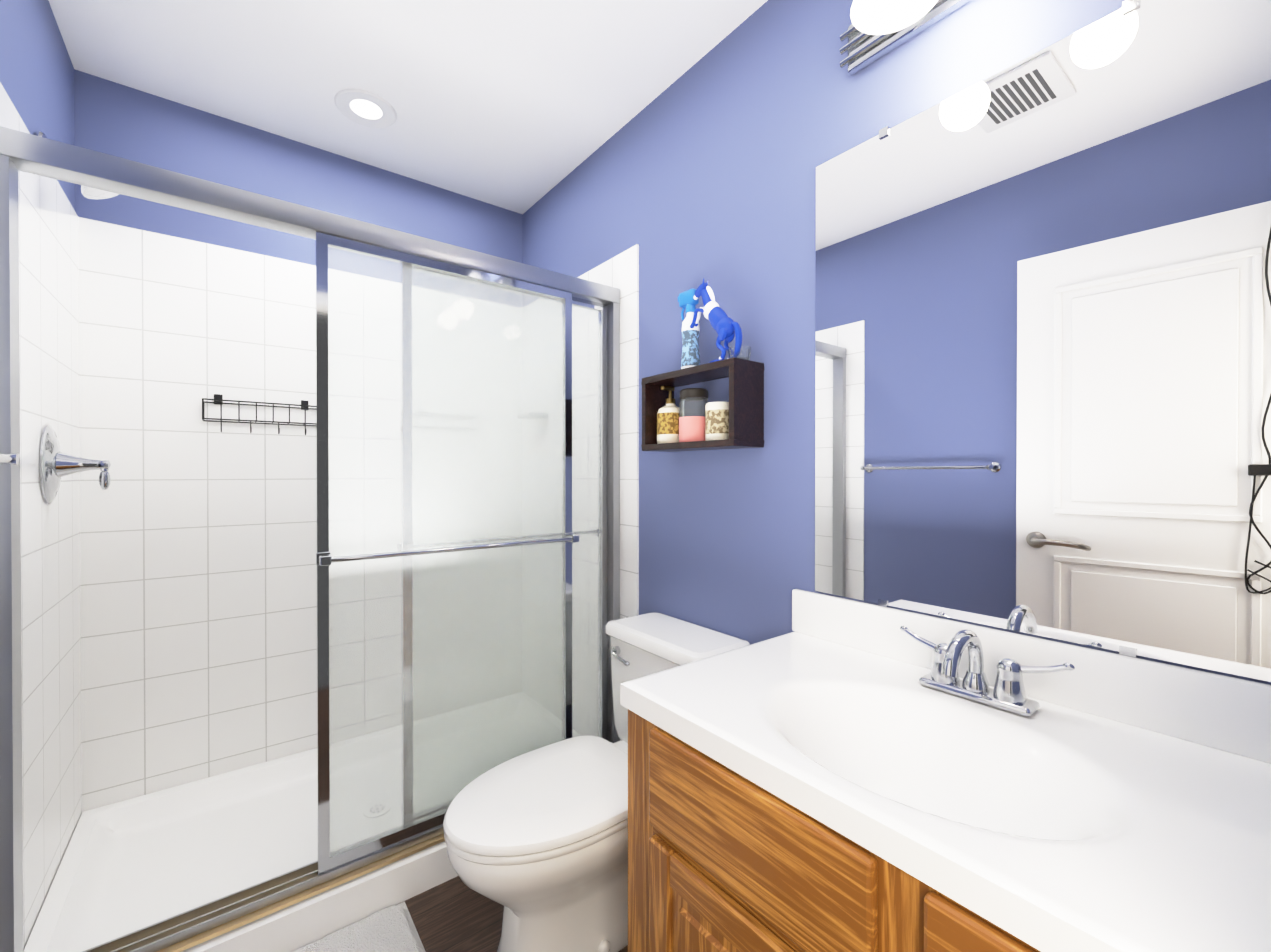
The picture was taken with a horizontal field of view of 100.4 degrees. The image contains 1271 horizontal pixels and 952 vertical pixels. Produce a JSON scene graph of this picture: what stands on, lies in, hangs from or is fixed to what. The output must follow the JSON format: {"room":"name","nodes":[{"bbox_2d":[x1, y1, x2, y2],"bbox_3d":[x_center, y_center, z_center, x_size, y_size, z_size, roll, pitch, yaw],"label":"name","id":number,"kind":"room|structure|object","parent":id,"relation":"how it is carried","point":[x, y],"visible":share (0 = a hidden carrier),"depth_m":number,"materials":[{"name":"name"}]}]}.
{"room":"bathroom","nodes":[
{"label":"bathroom","id":0,"kind":"room"},
{"bbox_2d":[0,0,74,209],"bbox_3d":[-0.997,-0.046,0.641,0.050,2.440,2.640,0,0,-38],"label":"wall","id":1,"kind":"structure","parent":0,"point":[36,74],"depth_m":1.34,"materials":[{"name":"blue paint"}]},
{"bbox_2d":[0,453,19,464],"bbox_3d":[-0.968,-0.029,0.708,0.074,0.044,0.614,0,0,-38],"label":"towel rail","id":2,"kind":"object","parent":1,"relation":"attached to","point":[13,459],"visible":1,"depth_m":0.94,"materials":[{"name":"silver metal"}]},
{"bbox_2d":[0,82,81,950],"bbox_3d":[-1.467,0.131,1.298,0.008,1.880,0.912,0,0,-38],"label":"wall tile","id":3,"kind":"structure","parent":1,"relation":"attached to","point":[50,532],"depth_m":1.36,"materials":[{"name":"white tile"}]},
{"bbox_2d":[39,425,110,503],"bbox_3d":[-1.462,-0.030,1.394,0.116,0.202,0.153,0,0,-38],"label":"shower valve","id":4,"kind":"object","parent":3,"relation":"attached to","point":[56,464],"visible":1,"depth_m":1.35,"materials":[{"name":"silver metal"}]},
{"bbox_2d":[38,131,119,198],"bbox_3d":[-1.424,-0.791,1.369,0.152,0.133,0.092,0,0,-38],"label":"shower head","id":5,"kind":"object","parent":3,"relation":"attached to","point":[90,192],"visible":0.1,"depth_m":1.38},
{"bbox_2d":[74,69,522,307],"bbox_3d":[-1.168,-0.054,2.146,1.520,2.440,0.050,0,0,-38],"label":"wall","id":6,"kind":"structure","parent":0,"point":[122,121],"depth_m":1.94,"materials":[{"name":"blue paint"}]},
{"bbox_2d":[78,217,521,811],"bbox_3d":[-1.150,0.126,2.124,1.520,1.880,0.008,0,0,-38],"label":"wall tile","id":7,"kind":"structure","parent":6,"relation":"attached to","point":[198,587],"depth_m":1.88,"materials":[{"name":"white tile"}]},
{"bbox_2d":[202,394,315,434],"bbox_3d":[-1.331,-0.218,1.899,0.345,0.139,0.121,0,0,-38],"label":"rack","id":8,"kind":"object","parent":7,"relation":"attached to","point":[218,399],"visible":0.9,"depth_m":1.88,"materials":[{"name":"black metal"}]},
{"bbox_2d":[412,408,478,429],"bbox_3d":[-0.826,-0.251,2.308,0.265,0.087,0.092,0,0,-38],"label":"rack","id":9,"kind":"object","parent":7,"relation":"attached to","point":[444,421],"depth_m":2.30,"materials":[{"name":"silver metal"}]},
{"bbox_2d":[48,0,767,213],"bbox_3d":[-0.376,-1.293,1.115,1.620,0.050,2.640,0,0,-38],"label":"ceiling","id":10,"kind":"structure","parent":0,"point":[521,106],"depth_m":1.64,"materials":[{"name":"white paint"}]},
{"bbox_2d":[334,89,396,127],"bbox_3d":[-0.932,-1.268,1.835,0.194,0.008,0.194,0,0,-38],"label":"recessed light","id":11,"kind":"object","parent":10,"relation":"in","point":[380,112],"visible":1,"depth_m":1.83,"materials":[{"name":"white plastic"}]},
{"bbox_2d":[397,876,627,951],"bbox_3d":[-0.376,1.197,1.128,1.620,0.050,2.640,0,0,-38],"label":"floor","id":12,"kind":"structure","parent":0,"point":[456,914],"depth_m":1.40,"materials":[{"name":"brown wood"}]},
{"bbox_2d":[23,692,581,951],"bbox_3d":[-0.889,1.112,1.792,1.500,0.112,0.840,0,0,-38],"label":"shower pan","id":13,"kind":"object","parent":12,"relation":"on","point":[128,866],"visible":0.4,"depth_m":1.57,"materials":[{"name":"white plastic"}]},
{"bbox_2d":[292,901,425,951],"bbox_3d":[-0.718,1.159,1.044,0.635,0.024,0.546,0,0,-38],"label":"bath mat","id":14,"kind":"object","parent":12,"relation":"on","point":[392,928],"visible":1,"depth_m":1.32,"materials":[{"name":"white fabric"}]},
{"bbox_2d":[443,612,749,951],"bbox_3d":[-0.106,0.812,1.385,0.771,0.717,0.432,0,0,-38],"label":"toilet","id":15,"kind":"object","parent":12,"relation":"on","point":[536,840],"visible":0.6,"depth_m":1.24,"materials":[{"name":"white ceramic"}]},
{"bbox_2d":[620,589,1270,951],"bbox_3d":[0.440,0.731,0.849,0.564,0.885,0.831,0,0,-38],"label":"bathroom vanity","id":16,"kind":"object","parent":12,"relation":"on","point":[830,774],"visible":1,"depth_m":0.76,"materials":[{"name":"white stone"}]},
{"bbox_2d":[900,626,1074,716],"bbox_3d":[0.567,0.329,0.911,0.149,0.127,0.274,0,0,-38],"label":"faucet","id":17,"kind":"object","parent":16,"relation":"on","point":[1007,693],"visible":1,"depth_m":0.90,"materials":[{"name":"silver metal"}]},
{"bbox_2d":[523,0,1270,684],"bbox_3d":[0.245,-0.051,1.601,0.050,2.440,2.640,0,0,-38],"label":"wall","id":18,"kind":"structure","parent":0,"point":[705,166],"depth_m":1.47,"materials":[{"name":"blue paint"}]},
{"bbox_2d":[0,126,619,951],"bbox_3d":[-0.669,0.188,1.503,1.500,1.736,0.156,0,0,-38],"label":"shower door frame","id":19,"kind":"object","parent":18,"relation":"attached to","point":[416,832],"visible":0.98,"depth_m":1.52,"materials":[{"name":"clear glass"}]},
{"bbox_2d":[522,244,638,739],"bbox_3d":[-0.271,0.126,2.223,0.008,1.880,0.912,0,0,-38],"label":"wall tile","id":20,"kind":"structure","parent":18,"relation":"attached to","point":[620,271],"depth_m":2.11,"materials":[{"name":"white tile"}]},
{"bbox_2d":[517,412,547,419],"bbox_3d":[-0.464,-0.270,2.385,0.094,0.020,0.130,0,0,-38],"label":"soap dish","id":21,"kind":"object","parent":20,"relation":"attached to","point":[532,416],"depth_m":2.35,"materials":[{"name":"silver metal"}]},
{"bbox_2d":[641,357,764,451],"bbox_3d":[0.183,-0.191,1.540,0.120,0.227,0.383,0,0,-38],"label":"shelf box","id":22,"kind":"object","parent":18,"relation":"attached to","point":[746,403],"visible":0.92,"depth_m":1.42,"materials":[{"name":"brown wood"}]},
{"bbox_2d":[657,385,678,443],"bbox_3d":[0.108,-0.186,1.636,0.084,0.179,0.084,0,0,-38],"label":"pump bottle","id":23,"kind":"object","parent":22,"relation":"in","point":[668,422],"visible":0.88,"depth_m":1.60,"materials":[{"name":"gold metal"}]},
{"bbox_2d":[678,288,699,368],"bbox_3d":[0.158,-0.431,1.595,0.058,0.250,0.081,0,0,-38],"label":"spray bottle","id":24,"kind":"object","parent":22,"relation":"on","point":[690,357],"visible":0.79,"depth_m":1.57,"materials":[{"name":"blue"}]},
{"bbox_2d":[679,388,708,441],"bbox_3d":[0.172,-0.174,1.554,0.088,0.156,0.088,0,0,-38],"label":"jar","id":25,"kind":"object","parent":22,"relation":"in","point":[691,428],"visible":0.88,"depth_m":1.52,"materials":[{"name":"pink glass"}]},
{"bbox_2d":[690,278,741,362],"bbox_3d":[0.218,-0.428,1.456,0.068,0.246,0.191,0,0,-38],"label":"horse figurine","id":26,"kind":"object","parent":22,"relation":"on","point":[725,326],"visible":0.92,"depth_m":1.43,"materials":[{"name":"blue"}]},
{"bbox_2d":[705,402,728,440],"bbox_3d":[0.233,-0.149,1.475,0.076,0.107,0.076,0,0,-38],"label":"candle jar","id":27,"kind":"object","parent":22,"relation":"in","point":[716,420],"visible":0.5,"depth_m":1.44,"materials":[{"name":"beige glass"}]},
{"bbox_2d":[728,346,750,359],"bbox_3d":[0.278,-0.324,1.415,0.062,0.038,0.062,0,0,-38],"label":"glass votive","id":28,"kind":"object","parent":22,"relation":"on","point":[748,353],"visible":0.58,"depth_m":1.41,"materials":[{"name":"clear glass"}]},
{"bbox_2d":[840,0,971,74],"bbox_3d":[0.584,-0.984,0.936,0.218,0.164,0.580,0,0,-38],"label":"vanity light","id":29,"kind":"object","parent":18,"relation":"attached to","point":[876,30],"visible":0.98,"depth_m":1.07,"materials":[{"name":"silver metal"}]},
{"bbox_2d":[815,0,1270,681],"bbox_3d":[0.676,-0.236,0.992,0.009,1.046,0.770,0,0,-38],"label":"mirror","id":30,"kind":"object","parent":18,"relation":"attached to","point":[1043,348],"visible":1,"depth_m":0.90,"materials":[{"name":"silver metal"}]}
]}

